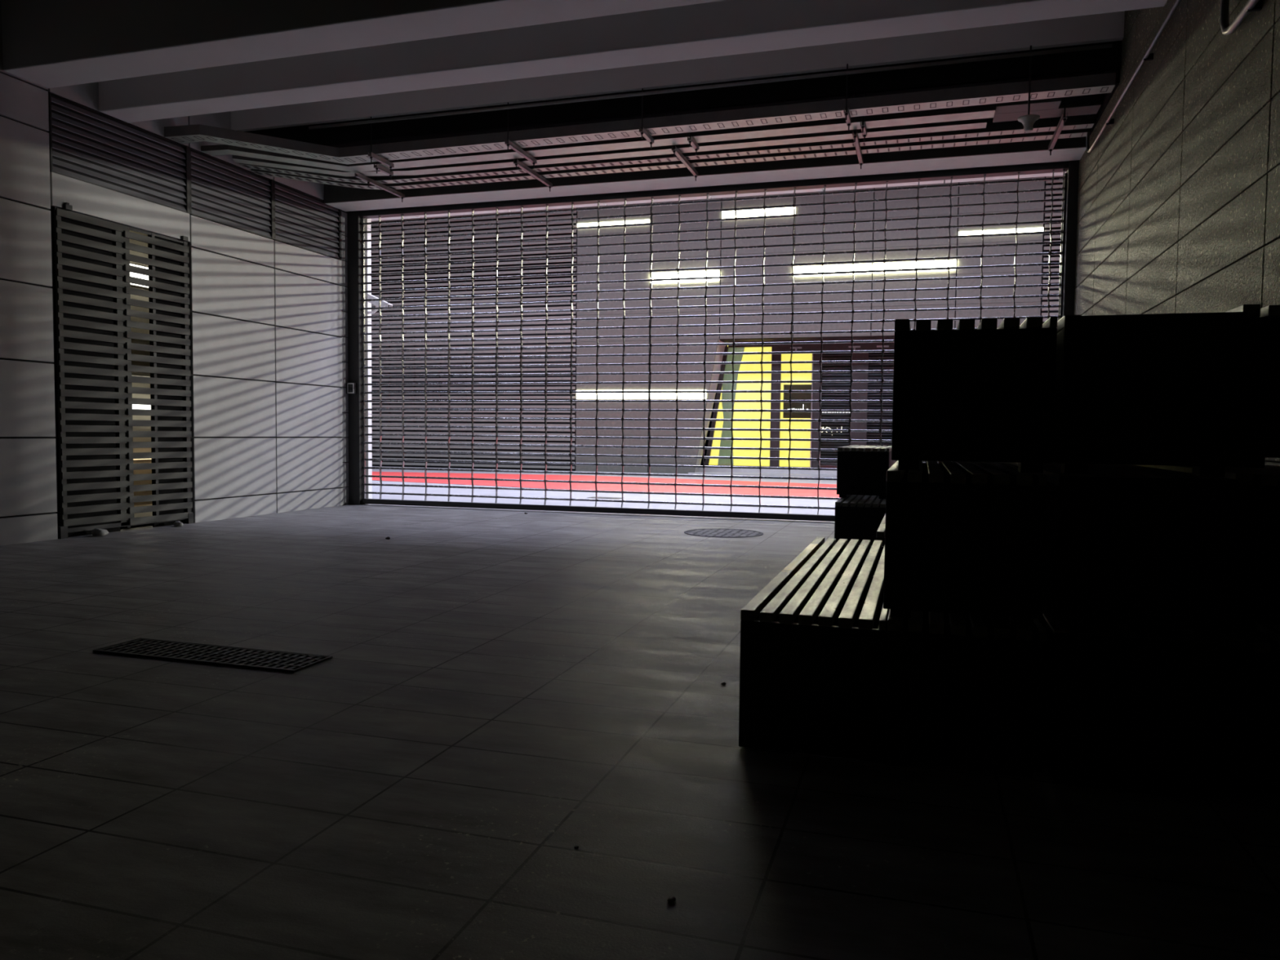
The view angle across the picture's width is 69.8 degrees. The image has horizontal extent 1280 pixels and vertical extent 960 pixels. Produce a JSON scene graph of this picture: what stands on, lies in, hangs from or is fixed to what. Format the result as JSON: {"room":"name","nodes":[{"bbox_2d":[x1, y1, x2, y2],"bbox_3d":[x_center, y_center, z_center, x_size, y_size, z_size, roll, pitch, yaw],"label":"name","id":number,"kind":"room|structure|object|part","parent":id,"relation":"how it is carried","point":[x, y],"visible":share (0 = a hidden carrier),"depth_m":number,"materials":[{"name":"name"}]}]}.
{"room":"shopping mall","nodes":[
{"label":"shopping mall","id":0,"kind":"room"},
{"bbox_2d":[120,230,152,528],"bbox_3d":[-5.936,-1.484,10.239,2.380,4.000,5.000,2,3,17],"label":"wall","id":1,"kind":"structure","parent":0,"point":[131,241],"depth_m":11.95,"materials":[{"name":"grey"}]},
{"bbox_2d":[129,263,148,269],"bbox_3d":[-6.467,-2.743,11.791,0.088,0.021,0.283,2,3,17],"label":"lamp","id":2,"kind":"object","parent":1,"relation":"attached to","point":[132,264],"depth_m":11.78,"materials":[{"name":"white plastic"}]},
{"bbox_2d":[129,271,148,279],"bbox_3d":[-6.469,-2.620,11.795,0.088,0.051,0.284,2,3,17],"label":"lamp","id":3,"kind":"object","parent":1,"relation":"attached to","point":[139,276],"depth_m":11.78,"materials":[{"name":"white"}]},
{"bbox_2d":[130,283,148,288],"bbox_3d":[-6.470,-2.494,11.805,0.088,0.024,0.271,2,3,17],"label":"lamp","id":4,"kind":"object","parent":1,"relation":"attached to","point":[131,284],"depth_m":11.84,"materials":[{"name":"white"}]},
{"bbox_2d":[131,338,149,342],"bbox_3d":[-6.395,-1.734,11.835,0.245,0.168,1.600,2,3,17],"label":"wall shelf","id":5,"kind":"object","parent":1,"relation":"attached to","point":[133,340],"visible":0.03,"depth_m":11.79,"materials":[{"name":"beige plastic"}]},
{"bbox_2d":[131,373,150,377],"bbox_3d":[-6.400,-1.275,11.858,0.245,0.168,1.600,2,3,17],"label":"wall shelf","id":6,"kind":"object","parent":1,"relation":"attached to","point":[132,374],"visible":0.04,"depth_m":11.65,"materials":[{"name":"beige plastic"}]},
{"bbox_2d":[132,404,151,409],"bbox_3d":[-6.481,-0.948,11.899,0.088,0.124,1.240,2,3,17],"label":"lamp","id":7,"kind":"object","parent":1,"relation":"attached to","point":[134,406],"visible":0.03,"depth_m":11.87,"materials":[{"name":"white"}]},
{"bbox_2d":[0,0,348,546],"bbox_3d":[-6.083,-1.741,5.402,0.160,4.800,14.900,2,3,17],"label":"wall","id":8,"kind":"structure","parent":0,"point":[268,326],"depth_m":9.88,"materials":[{"name":"grey tile"}]},
{"bbox_2d":[47,91,190,213],"bbox_3d":[-4.970,-3.085,8.809,0.104,0.687,1.598,2,3,17],"label":"louver panel","id":9,"kind":"object","parent":8,"relation":"attached to","point":[185,150],"visible":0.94,"depth_m":8.71,"materials":[{"name":"metal"}]},
{"bbox_2d":[48,202,193,538],"bbox_3d":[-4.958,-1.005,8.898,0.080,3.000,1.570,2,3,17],"label":"gate","id":10,"kind":"object","parent":8,"relation":"attached to","point":[121,237],"visible":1,"depth_m":8.84,"materials":[{"name":"metal"}]},
{"bbox_3d":[-5.193,0.472,8.255,0.040,0.110,0.070,2,3,17],"label":"foot plate","id":11,"kind":"part","parent":10,"relation":"part of","materials":[{"name":"metal"}]},
{"bbox_3d":[-4.964,-2.437,8.848,0.026,0.025,1.520,2,3,17],"label":"rail","id":12,"kind":"part","parent":10,"relation":"part of","materials":[{"name":"metal"}]},
{"bbox_3d":[-4.993,0.426,8.998,0.026,0.040,1.510,2,3,17],"label":"rail","id":13,"kind":"part","parent":10,"relation":"part of","materials":[{"name":"metal"}]},
{"bbox_3d":[-4.753,0.404,9.687,0.040,0.110,0.070,2,3,17],"label":"foot plate","id":14,"kind":"part","parent":10,"relation":"part of","materials":[{"name":"metal"}]},
{"bbox_2d":[189,146,274,239],"bbox_3d":[-4.543,-3.151,10.197,0.104,0.687,1.294,2,3,17],"label":"louver panel","id":15,"kind":"object","parent":8,"relation":"attached to","point":[271,235],"visible":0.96,"depth_m":10.16,"materials":[{"name":"metal"}]},
{"bbox_2d":[272,180,342,259],"bbox_3d":[-4.159,-3.210,11.445,0.104,0.687,1.304,2,3,17],"label":"louver panel","id":16,"kind":"object","parent":8,"relation":"attached to","point":[339,240],"visible":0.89,"depth_m":11.41,"materials":[{"name":"metal"}]},
{"bbox_2d":[345,382,355,393],"bbox_3d":[-3.864,-1.224,12.251,0.135,0.140,0.055,2,3,17],"label":"intercom","id":17,"kind":"object","parent":8,"relation":"attached to","point":[350,387],"visible":1,"depth_m":12.23,"materials":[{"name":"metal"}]},
{"bbox_2d":[200,103,995,172],"bbox_3d":[-0.622,-3.436,9.417,7.963,0.055,0.988,1,3,11],"label":"cable tray","id":18,"kind":"object","parent":8,"relation":"attached to","point":[987,111],"visible":0.91,"depth_m":9.19,"materials":[{"name":"grey metal"}]},
{"bbox_2d":[992,93,1105,122],"bbox_3d":[3.667,-3.388,8.242,0.893,0.070,0.640,2,3,17],"label":"cover plate","id":19,"kind":"object","parent":18,"relation":"on","point":[1046,108],"visible":0.61,"depth_m":8.31,"materials":[{"name":"grey metal"}]},
{"bbox_2d":[164,72,1115,164],"bbox_3d":[-0.306,-3.431,8.964,8.881,0.102,1.171,1,3,10],"label":"cable tray","id":20,"kind":"object","parent":8,"relation":"attached to","point":[1103,83],"visible":0.98,"depth_m":8.79,"materials":[{"name":"metal"}]},
{"bbox_2d":[367,218,372,498],"bbox_3d":[-4.051,-1.702,12.959,0.580,4.200,0.880,2,3,17],"label":"wall","id":21,"kind":"structure","parent":0,"point":[369,235],"depth_m":13.33,"materials":[{"name":"grey stone"}]},
{"bbox_2d":[367,293,392,315],"bbox_3d":[-3.749,-2.517,13.188,0.381,0.311,0.120,2,3,17],"label":"security camera","id":22,"kind":"object","parent":21,"relation":"attached to","point":[384,304],"visible":0.77,"depth_m":13.16,"materials":[{"name":"white plastic"}]},
{"bbox_2d":[367,293,392,306],"bbox_3d":[-3.741,-2.573,13.183,0.365,0.198,0.120,2,3,17],"label":"hood","id":23,"kind":"object","parent":22,"relation":"attached to","point":[384,304],"depth_m":13.16,"materials":[{"name":"white plastic"}]},
{"bbox_2d":[0,503,1279,959],"bbox_3d":[-1.779,0.871,4.171,10.600,0.200,14.840,2,3,17],"label":"floor","id":24,"kind":"structure","parent":0,"point":[500,693],"depth_m":2.58,"materials":[{"name":"tile"}]},
{"bbox_2d":[91,528,108,535],"bbox_3d":[-4.985,0.482,8.494,0.213,0.070,0.127,3,4,41],"label":"stone","id":25,"kind":"object","parent":24,"relation":"on","point":[96,531],"visible":1,"depth_m":8.46,"materials":[{"name":"grey stone"}]},
{"bbox_2d":[173,520,183,526],"bbox_3d":[-4.715,0.448,9.381,0.154,0.055,0.082,3,4,41],"label":"stone","id":26,"kind":"object","parent":24,"relation":"on","point":[176,523],"visible":1,"depth_m":9.35,"materials":[{"name":"grey stone"}]},
{"bbox_2d":[93,637,332,672],"bbox_3d":[-1.894,0.770,4.060,1.060,0.010,0.260,2,3,17],"label":"floor grate","id":27,"kind":"object","parent":24,"relation":"on","point":[260,659],"visible":1,"depth_m":4.04,"materials":[{"name":"metal"}]},
{"bbox_2d":[666,896,675,902],"bbox_3d":[0.067,0.898,1.966,0.016,0.009,0.020,3,3,33],"label":"pebble","id":28,"kind":"object","parent":24,"relation":"on","point":[671,899],"visible":1,"depth_m":1.96,"materials":[{"name":"stone"}]},
{"bbox_2d":[684,528,763,537],"bbox_3d":[0.847,0.535,9.296,0.800,0.005,0.800,2,3,17],"label":"manhole cover","id":29,"kind":"object","parent":24,"relation":"on","point":[711,532],"visible":1,"depth_m":9.27,"materials":[{"name":"metal"}]},
{"bbox_2d":[738,537,889,762],"bbox_3d":[0.850,0.589,3.893,0.444,0.448,2.200,2,3,17],"label":"slatted bench","id":30,"kind":"object","parent":24,"relation":"on","point":[813,657],"visible":0.8,"depth_m":2.87,"materials":[{"name":"wood"}]},
{"bbox_3d":[0.650,0.597,3.955,0.023,0.405,2.140,2,3,17],"label":"panel","id":31,"kind":"part","parent":30,"relation":"part of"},
{"bbox_3d":[0.531,0.651,2.858,0.443,0.405,0.026,2,3,17],"label":"panel","id":32,"kind":"part","parent":30,"relation":"part of","materials":[{"name":"black"}]},
{"bbox_3d":[1.168,0.553,4.930,0.443,0.405,0.026,2,3,17],"label":"panel","id":33,"kind":"part","parent":30,"relation":"part of","materials":[{"name":"beige wood"}]},
{"bbox_3d":[1.049,0.607,3.833,0.023,0.405,2.140,2,3,17],"label":"panel","id":34,"kind":"part","parent":30,"relation":"part of","materials":[{"name":"black"}]},
{"bbox_2d":[834,494,885,546],"bbox_3d":[2.154,0.362,8.623,0.444,0.448,2.200,2,3,17],"label":"slatted bench","id":35,"kind":"object","parent":24,"relation":"on","point":[857,517],"visible":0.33,"depth_m":7.59,"materials":[{"name":"black wood"}]},
{"bbox_2d":[836,444,895,498],"bbox_3d":[2.278,-0.110,9.107,0.444,0.448,2.200,2,3,17],"label":"slatted bench","id":36,"kind":"object","parent":35,"relation":"on","point":[861,470],"visible":0.82,"depth_m":8.07,"materials":[{"name":"black wood"}]},
{"bbox_3d":[2.477,-0.103,9.046,0.023,0.383,2.140,2,3,17],"label":"panel","id":37,"kind":"part","parent":36,"relation":"part of","materials":[{"name":"beige wood"}]},
{"bbox_2d":[876,513,885,546],"bbox_3d":[1.901,0.477,6.308,0.444,0.448,2.200,2,3,17],"label":"slatted bench","id":38,"kind":"object","parent":24,"relation":"on","point":[881,531],"visible":0.1,"depth_m":5.34,"materials":[{"name":"wood"}]},
{"bbox_3d":[1.582,0.529,5.272,0.443,0.383,0.026,2,3,17],"label":"panel","id":39,"kind":"part","parent":38,"relation":"part of","materials":[{"name":"beige wood"}]},
{"bbox_3d":[1.278,0.600,3.762,0.444,0.448,2.200,2,3,17],"label":"slatted bench","id":40,"kind":"object","parent":24,"relation":"on","visible":0},
{"bbox_3d":[1.271,0.151,3.745,0.444,0.448,2.200,2,3,17],"label":"slatted bench","id":41,"kind":"object","parent":40,"relation":"on","visible":0},
{"bbox_2d":[891,316,1057,472],"bbox_3d":[1.287,-0.297,3.714,0.444,0.448,2.200,2,3,17],"label":"slatted bench","id":42,"kind":"object","parent":41,"relation":"on","point":[985,393],"visible":1,"depth_m":2.66,"materials":[{"name":"black wood"}]},
{"bbox_3d":[1.717,0.612,3.621,0.444,0.448,2.212,2,3,17],"label":"slatted bench","id":43,"kind":"object","parent":24,"relation":"on","visible":0},
{"bbox_3d":[1.723,0.163,3.603,0.444,0.448,2.212,2,3,17],"label":"slatted bench","id":44,"kind":"object","parent":43,"relation":"on","visible":0},
{"bbox_2d":[1052,311,1246,476],"bbox_3d":[1.726,-0.285,3.575,0.444,0.448,2.212,2,3,17],"label":"slatted bench","id":45,"kind":"object","parent":44,"relation":"on","point":[1159,388],"visible":0.72,"depth_m":2.52,"materials":[{"name":"black wood"}]},
{"bbox_3d":[1.528,-0.288,3.643,0.023,0.383,2.140,2,3,17],"label":"panel","id":46,"kind":"part","parent":45,"relation":"part of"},
{"bbox_3d":[1.409,-0.234,2.546,0.443,0.383,0.026,2,3,17],"label":"panel","id":47,"kind":"part","parent":45,"relation":"part of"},
{"bbox_3d":[2.171,0.620,3.551,0.444,0.448,2.200,2,3,17],"label":"slatted bench","id":48,"kind":"object","parent":24,"relation":"on","visible":0},
{"bbox_3d":[2.176,0.159,3.527,0.444,0.448,2.200,2,3,17],"label":"slatted bench","id":49,"kind":"object","parent":48,"relation":"on","visible":0},
{"bbox_2d":[1226,303,1279,468],"bbox_3d":[2.181,-0.301,3.504,0.444,0.448,2.200,2,3,17],"label":"slatted bench","id":50,"kind":"object","parent":49,"relation":"on","point":[1260,420],"visible":0.15,"depth_m":2.50,"materials":[{"name":"black wood"}]},
{"bbox_3d":[1.862,-0.249,2.468,0.443,0.383,0.026,2,3,17],"label":"panel","id":51,"kind":"part","parent":50,"relation":"part of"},
{"bbox_2d":[231,10,1124,131],"bbox_3d":[0.084,-4.123,9.938,8.853,0.670,2.400,2,3,17],"label":"ceiling beam","id":52,"kind":"structure","parent":0,"point":[1104,27],"depth_m":8.52,"materials":[{"name":"concrete"}]},
{"bbox_2d":[354,173,404,202],"bbox_3d":[-3.059,-3.642,10.839,0.042,0.489,0.990,2,3,17],"label":"hanger","id":53,"kind":"object","parent":52,"relation":"hanging from","point":[358,175],"visible":0.79,"depth_m":10.79,"materials":[{"name":"metal"}]},
{"bbox_2d":[232,118,986,176],"bbox_3d":[-0.530,-3.445,9.666,7.836,0.050,0.901,1,3,10],"label":"cable tray","id":54,"kind":"object","parent":53,"relation":"on","point":[975,123],"visible":0.83,"depth_m":9.53,"materials":[{"name":"grey metal"}]},
{"bbox_2d":[251,128,1089,189],"bbox_3d":[0.035,-3.456,10.062,8.882,0.046,1.011,1,3,10],"label":"cable tray","id":55,"kind":"object","parent":53,"relation":"on","point":[1077,132],"visible":0.94,"depth_m":9.88,"materials":[{"name":"metal"}]},
{"bbox_2d":[368,116,394,172],"bbox_3d":[-2.763,-3.586,9.797,0.042,0.489,0.430,2,3,17],"label":"hanger","id":56,"kind":"object","parent":52,"relation":"hanging from","point":[371,155],"visible":0.89,"depth_m":9.75,"materials":[{"name":"metal"}]},
{"bbox_3d":[-2.817,-3.578,9.620,0.028,0.489,0.024,2,3,17],"label":"threaded rod","id":57,"kind":"part","parent":56,"relation":"part of","materials":[{"name":"metal"}]},
{"bbox_2d":[373,140,393,180],"bbox_3d":[-2.838,-3.606,10.165,0.042,0.489,0.330,2,3,17],"label":"hanger","id":58,"kind":"object","parent":52,"relation":"hanging from","point":[377,166],"visible":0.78,"depth_m":10.14,"materials":[{"name":"metal"}]},
{"bbox_2d":[504,102,537,168],"bbox_3d":[-1.222,-3.553,9.466,0.042,0.489,0.700,2,3,17],"label":"hanger","id":59,"kind":"object","parent":52,"relation":"hanging from","point":[509,144],"visible":0.89,"depth_m":9.39,"materials":[{"name":"metal"}]},
{"bbox_3d":[-1.316,-3.538,9.160,0.028,0.489,0.024,2,3,17],"label":"threaded rod","id":60,"kind":"part","parent":59,"relation":"part of","materials":[{"name":"metal"}]},
{"bbox_2d":[513,127,552,191],"bbox_3d":[-1.186,-3.593,10.264,0.042,0.489,0.990,2,3,17],"label":"hanger","id":61,"kind":"object","parent":52,"relation":"hanging from","point":[517,162],"visible":0.79,"depth_m":10.21,"materials":[{"name":"metal"}]},
{"bbox_2d":[239,118,1094,183],"bbox_3d":[-0.017,-3.444,9.810,8.832,0.046,1.000,1,3,10],"label":"cable tray","id":62,"kind":"object","parent":61,"relation":"on","point":[1083,123],"visible":0.92,"depth_m":9.59,"materials":[{"name":"metal"}]},
{"bbox_2d":[639,88,653,148],"bbox_3d":[0.067,-3.510,8.898,0.042,0.489,0.370,2,3,17],"label":"hanger","id":63,"kind":"object","parent":52,"relation":"hanging from","point":[645,134],"visible":0.89,"depth_m":8.80,"materials":[{"name":"metal"}]},
{"bbox_3d":[0.022,-3.503,8.750,0.028,0.489,0.024,2,3,17],"label":"threaded rod","id":64,"kind":"part","parent":63,"relation":"part of","materials":[{"name":"metal"}]},
{"bbox_2d":[671,111,698,181],"bbox_3d":[0.487,-3.549,9.752,0.042,0.489,0.990,2,3,17],"label":"hanger","id":65,"kind":"object","parent":52,"relation":"hanging from","point":[675,150],"visible":0.79,"depth_m":9.69,"materials":[{"name":"metal"}]},
{"bbox_3d":[0.350,-3.528,9.308,0.028,0.489,0.024,2,3,17],"label":"threaded rod","id":66,"kind":"part","parent":65,"relation":"part of","materials":[{"name":"metal"}]},
{"bbox_2d":[687,110,698,155],"bbox_3d":[0.532,-3.517,9.117,0.042,0.489,0.320,2,3,17],"label":"hanger","id":67,"kind":"object","parent":52,"relation":"hanging from","point":[692,142],"visible":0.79,"depth_m":9.10,"materials":[{"name":"metal"}]},
{"bbox_2d":[844,63,851,130],"bbox_3d":[1.884,-3.461,8.310,0.042,0.489,0.350,2,3,17],"label":"hanger","id":68,"kind":"object","parent":52,"relation":"hanging from","point":[847,116],"visible":0.89,"depth_m":8.18,"materials":[{"name":"metal"}]},
{"bbox_3d":[1.841,-3.455,8.172,0.028,0.489,0.024,2,3,17],"label":"threaded rod","id":69,"kind":"part","parent":68,"relation":"part of","materials":[{"name":"metal"}]},
{"bbox_2d":[852,94,863,168],"bbox_3d":[2.198,-3.504,9.228,0.042,0.489,0.990,2,3,17],"label":"hanger","id":70,"kind":"object","parent":52,"relation":"hanging from","point":[855,138],"visible":0.79,"depth_m":9.18,"materials":[{"name":"metal"}]},
{"bbox_3d":[2.061,-3.483,8.784,0.028,0.489,0.024,2,3,17],"label":"threaded rod","id":71,"kind":"part","parent":70,"relation":"part of","materials":[{"name":"metal"}]},
{"bbox_2d":[860,93,866,141],"bbox_3d":[2.109,-3.475,8.633,0.042,0.489,0.320,2,3,17],"label":"hanger","id":72,"kind":"object","parent":52,"relation":"hanging from","point":[864,130],"visible":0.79,"depth_m":8.57,"materials":[{"name":"metal"}]},
{"bbox_3d":[2.071,-3.469,8.509,0.028,0.489,0.024,2,3,17],"label":"threaded rod","id":73,"kind":"part","parent":72,"relation":"part of","materials":[{"name":"metal"}]},
{"bbox_2d":[1017,45,1039,132],"bbox_3d":[3.284,-3.298,7.736,0.176,0.707,0.176,2,3,17],"label":"security camera","id":74,"kind":"object","parent":52,"relation":"hanging from","point":[1028,121],"visible":1,"depth_m":7.72,"materials":[{"name":"beige plastic"}]},
{"bbox_3d":[3.284,-3.356,7.733,0.015,0.590,0.015,0,3,-5],"label":"stem","id":75,"kind":"part","parent":74,"relation":"part of","materials":[{"name":"metal"}]},
{"bbox_2d":[1048,74,1067,155],"bbox_3d":[3.956,-3.458,8.689,0.042,0.489,0.990,2,3,17],"label":"hanger","id":76,"kind":"object","parent":52,"relation":"hanging from","point":[1062,121],"visible":0.84,"depth_m":8.59,"materials":[{"name":"metal"}]},
{"bbox_3d":[3.820,-3.437,8.245,0.028,0.489,0.024,2,3,17],"label":"threaded rod","id":77,"kind":"part","parent":76,"relation":"part of","materials":[{"name":"metal"}]},
{"bbox_2d":[359,160,1068,211],"bbox_3d":[0.439,-3.980,10.935,9.353,1.050,0.300,2,3,17],"label":"wall","id":78,"kind":"structure","parent":0,"point":[1064,161],"depth_m":10.66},
{"bbox_2d":[244,40,1122,147],"bbox_3d":[0.061,-3.621,9.906,8.853,0.330,2.160,2,3,17],"label":"ceiling beam","id":79,"kind":"structure","parent":78,"relation":"attached to","point":[1104,60],"depth_m":8.64,"materials":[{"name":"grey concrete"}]},
{"bbox_2d":[324,115,1087,211],"bbox_3d":[0.275,-3.617,10.604,8.853,0.385,0.460,2,3,17],"label":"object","id":80,"kind":"structure","parent":78,"relation":"attached to","point":[344,198],"depth_m":10.27,"materials":[{"name":"grey metal"}]},
{"bbox_2d":[346,160,1079,521],"bbox_3d":[0.354,-1.509,11.063,8.865,3.900,0.170,2,3,17],"label":"gate","id":81,"kind":"object","parent":78,"relation":"attached to","point":[357,220],"visible":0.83,"depth_m":11.00,"materials":[{"name":"metal"}]},
{"bbox_3d":[-3.789,-1.617,12.332,0.196,3.900,0.170,2,3,17],"label":"guide rail","id":82,"kind":"part","parent":81,"relation":"part of","materials":[{"name":"metal"}]},
{"bbox_3d":[0.364,0.392,11.134,8.574,0.068,0.060,2,3,17],"label":"rail","id":83,"kind":"part","parent":81,"relation":"part of","materials":[{"name":"metal"}]},
{"bbox_3d":[4.533,-1.399,9.782,0.121,3.900,0.170,2,3,17],"label":"guide rail","id":84,"kind":"part","parent":81,"relation":"part of","materials":[{"name":"metal"}]},
{"bbox_2d":[370,172,1066,221],"bbox_3d":[0.148,-3.899,11.756,13.000,0.400,1.090,2,3,17],"label":"ceiling","id":85,"kind":"structure","parent":0,"point":[1055,173],"depth_m":11.92,"materials":[{"name":"grey metal"}]},
{"bbox_2d":[1073,0,1279,465],"bbox_3d":[2.599,-1.513,2.742,0.300,4.800,14.900,2,3,17],"label":"wall","id":86,"kind":"structure","parent":0,"point":[1179,197],"depth_m":5.57,"materials":[{"name":"tile"}]},
{"bbox_2d":[1086,0,1181,152],"bbox_3d":[3.457,-3.211,6.018,0.064,0.522,5.813,2,3,17],"label":"conduit","id":87,"kind":"object","parent":86,"relation":"attached to","point":[1148,55],"visible":0.97,"depth_m":6.81,"materials":[{"name":"metal"}]},
{"bbox_2d":[1220,0,1262,35],"bbox_3d":[2.683,-3.028,3.518,0.070,1.652,2.569,2,3,17],"label":"conduit","id":88,"kind":"object","parent":86,"relation":"attached to","point":[1227,28],"visible":1,"depth_m":4.57,"materials":[{"name":"metal"}]},
{"label":"outside","id":89,"kind":"structure","parent":0,"visible":0},
{"bbox_2d":[370,469,838,521],"bbox_3d":[7.495,0.403,15.958,85.000,0.238,13.160,2,3,17],"label":"street","id":90,"kind":"structure","parent":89,"point":[642,497],"depth_m":14.32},
{"bbox_2d":[372,466,836,480],"bbox_3d":[1.526,-0.105,22.043,70.000,0.031,1.000,2,3,17],"label":"kerb","id":91,"kind":"object","parent":90,"relation":"on","point":[372,466],"visible":0.25,"depth_m":22.85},
{"bbox_2d":[588,496,622,498],"bbox_3d":[-0.537,0.279,14.318,0.520,0.004,0.280,2,3,17],"label":"drain grate","id":92,"kind":"object","parent":90,"relation":"on","point":[593,496],"visible":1,"depth_m":14.33,"materials":[{"name":"metal"}]},
{"bbox_2d":[372,471,839,497],"bbox_3d":[0.403,0.080,18.392,70.000,0.007,5.350,2,3,17],"label":"red floor stripe","id":93,"kind":"object","parent":90,"relation":"on","point":[566,486],"visible":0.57,"depth_m":18.18,"materials":[{"name":"red paint"}]},
{"bbox_3d":[-0.616,-4.244,7.529,10.600,0.200,2.600,2,3,17],"label":"ceiling","id":94,"kind":"structure","parent":0,"visible":0},
{"bbox_2d":[0,0,724,88],"bbox_3d":[-0.985,-3.692,6.485,8.853,0.805,0.420,2,3,17],"label":"ceiling beam","id":95,"kind":"structure","parent":94,"relation":"attached to","point":[46,43],"depth_m":7.04,"materials":[{"name":"concrete"}]},
{"bbox_2d":[98,0,1167,122],"bbox_3d":[-0.725,-3.719,7.331,8.853,0.830,0.330,2,3,17],"label":"ceiling beam","id":96,"kind":"structure","parent":94,"relation":"attached to","point":[726,27],"depth_m":7.17,"materials":[{"name":"concrete"}]},
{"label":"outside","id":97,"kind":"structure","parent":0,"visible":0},
{"bbox_2d":[370,175,1062,473],"bbox_3d":[1.956,-4.578,22.379,21.600,9.118,0.300,2,3,17],"label":"wall","id":98,"kind":"structure","parent":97,"point":[1033,184],"depth_m":22.90,"materials":[{"name":"paint"}]},
{"bbox_2d":[576,390,648,399],"bbox_3d":[-0.714,-2.157,23.143,1.914,0.223,0.030,2,3,17],"label":"wall lamp","id":99,"kind":"object","parent":98,"relation":"attached to","point":[626,395],"visible":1,"depth_m":23.12,"materials":[{"name":"white plastic"}]},
{"bbox_2d":[577,219,649,226],"bbox_3d":[-0.676,-6.395,22.930,1.919,0.125,0.030,2,3,17],"label":"wall lamp","id":100,"kind":"object","parent":98,"relation":"attached to","point":[639,221],"visible":0.56,"depth_m":22.91,"materials":[{"name":"white plastic"}]},
{"bbox_2d":[650,389,706,399],"bbox_3d":[0.925,-2.114,22.641,1.464,0.223,0.030,2,3,17],"label":"wall lamp","id":101,"kind":"object","parent":98,"relation":"attached to","point":[653,395],"visible":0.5,"depth_m":22.61,"materials":[{"name":"white plastic"}]},
{"bbox_2d":[651,271,719,282],"bbox_3d":[1.087,-4.971,22.455,1.739,0.225,0.030,2,3,17],"label":"wall lamp","id":102,"kind":"object","parent":98,"relation":"attached to","point":[709,273],"visible":0.78,"depth_m":22.43,"materials":[{"name":"white plastic"}]},
{"bbox_2d":[721,206,795,218],"bbox_3d":[2.813,-6.355,21.859,1.769,0.211,0.030,2,3,17],"label":"wall lamp","id":103,"kind":"object","parent":98,"relation":"attached to","point":[782,211],"visible":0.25,"depth_m":21.84,"materials":[{"name":"white plastic"}]},
{"bbox_2d":[688,333,894,477],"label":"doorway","id":104,"kind":"structure","parent":98,"relation":"in","point":[887,345],"depth_m":22.77,"materials":[{"name":"paint"}]},
{"bbox_2d":[717,347,744,465],"bbox_3d":[2.312,-1.836,23.351,0.690,3.250,0.015,2,3,20],"label":"drape","id":105,"kind":"object","parent":104,"relation":"hanging from","point":[737,357],"depth_m":23.38,"materials":[{"name":"yellow fabric"}]},
{"bbox_3d":[3.086,-1.847,23.230,2.800,3.200,0.040,2,3,17],"label":"lit panel","id":106,"kind":"part","parent":104,"relation":"part of","materials":[{"name":"yellow"}]},
{"bbox_3d":[3.907,-1.949,22.758,0.700,0.830,0.030,2,3,17],"label":"poster panel","id":107,"kind":"part","parent":104,"relation":"part of","materials":[{"name":"black"}]},
{"bbox_2d":[793,264,871,275],"bbox_3d":[4.485,-4.900,21.413,1.789,0.198,0.030,2,3,17],"label":"wall lamp","id":108,"kind":"object","parent":98,"relation":"attached to","point":[856,267],"visible":0.59,"depth_m":21.39,"materials":[{"name":"white plastic"}]},
{"bbox_2d":[820,353,893,467],"bbox_3d":[5.699,-1.666,22.186,2.585,2.760,0.005,2,3,17],"label":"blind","id":109,"kind":"object","parent":98,"relation":"attached to","point":[877,364],"depth_m":22.37,"materials":[{"name":"grey metal"}]},
{"bbox_2d":[872,260,956,272],"bbox_3d":[6.232,-4.857,20.878,1.824,0.205,0.030,2,3,17],"label":"wall lamp","id":110,"kind":"object","parent":98,"relation":"attached to","point":[943,263],"visible":0.6,"depth_m":20.86,"materials":[{"name":"white plastic"}]},
{"bbox_2d":[958,226,1043,235],"bbox_3d":[7.976,-5.492,20.311,1.759,0.106,0.030,2,3,17],"label":"wall lamp","id":111,"kind":"object","parent":98,"relation":"attached to","point":[1027,229],"visible":0.68,"depth_m":20.29,"materials":[{"name":"white plastic"}]}
]}

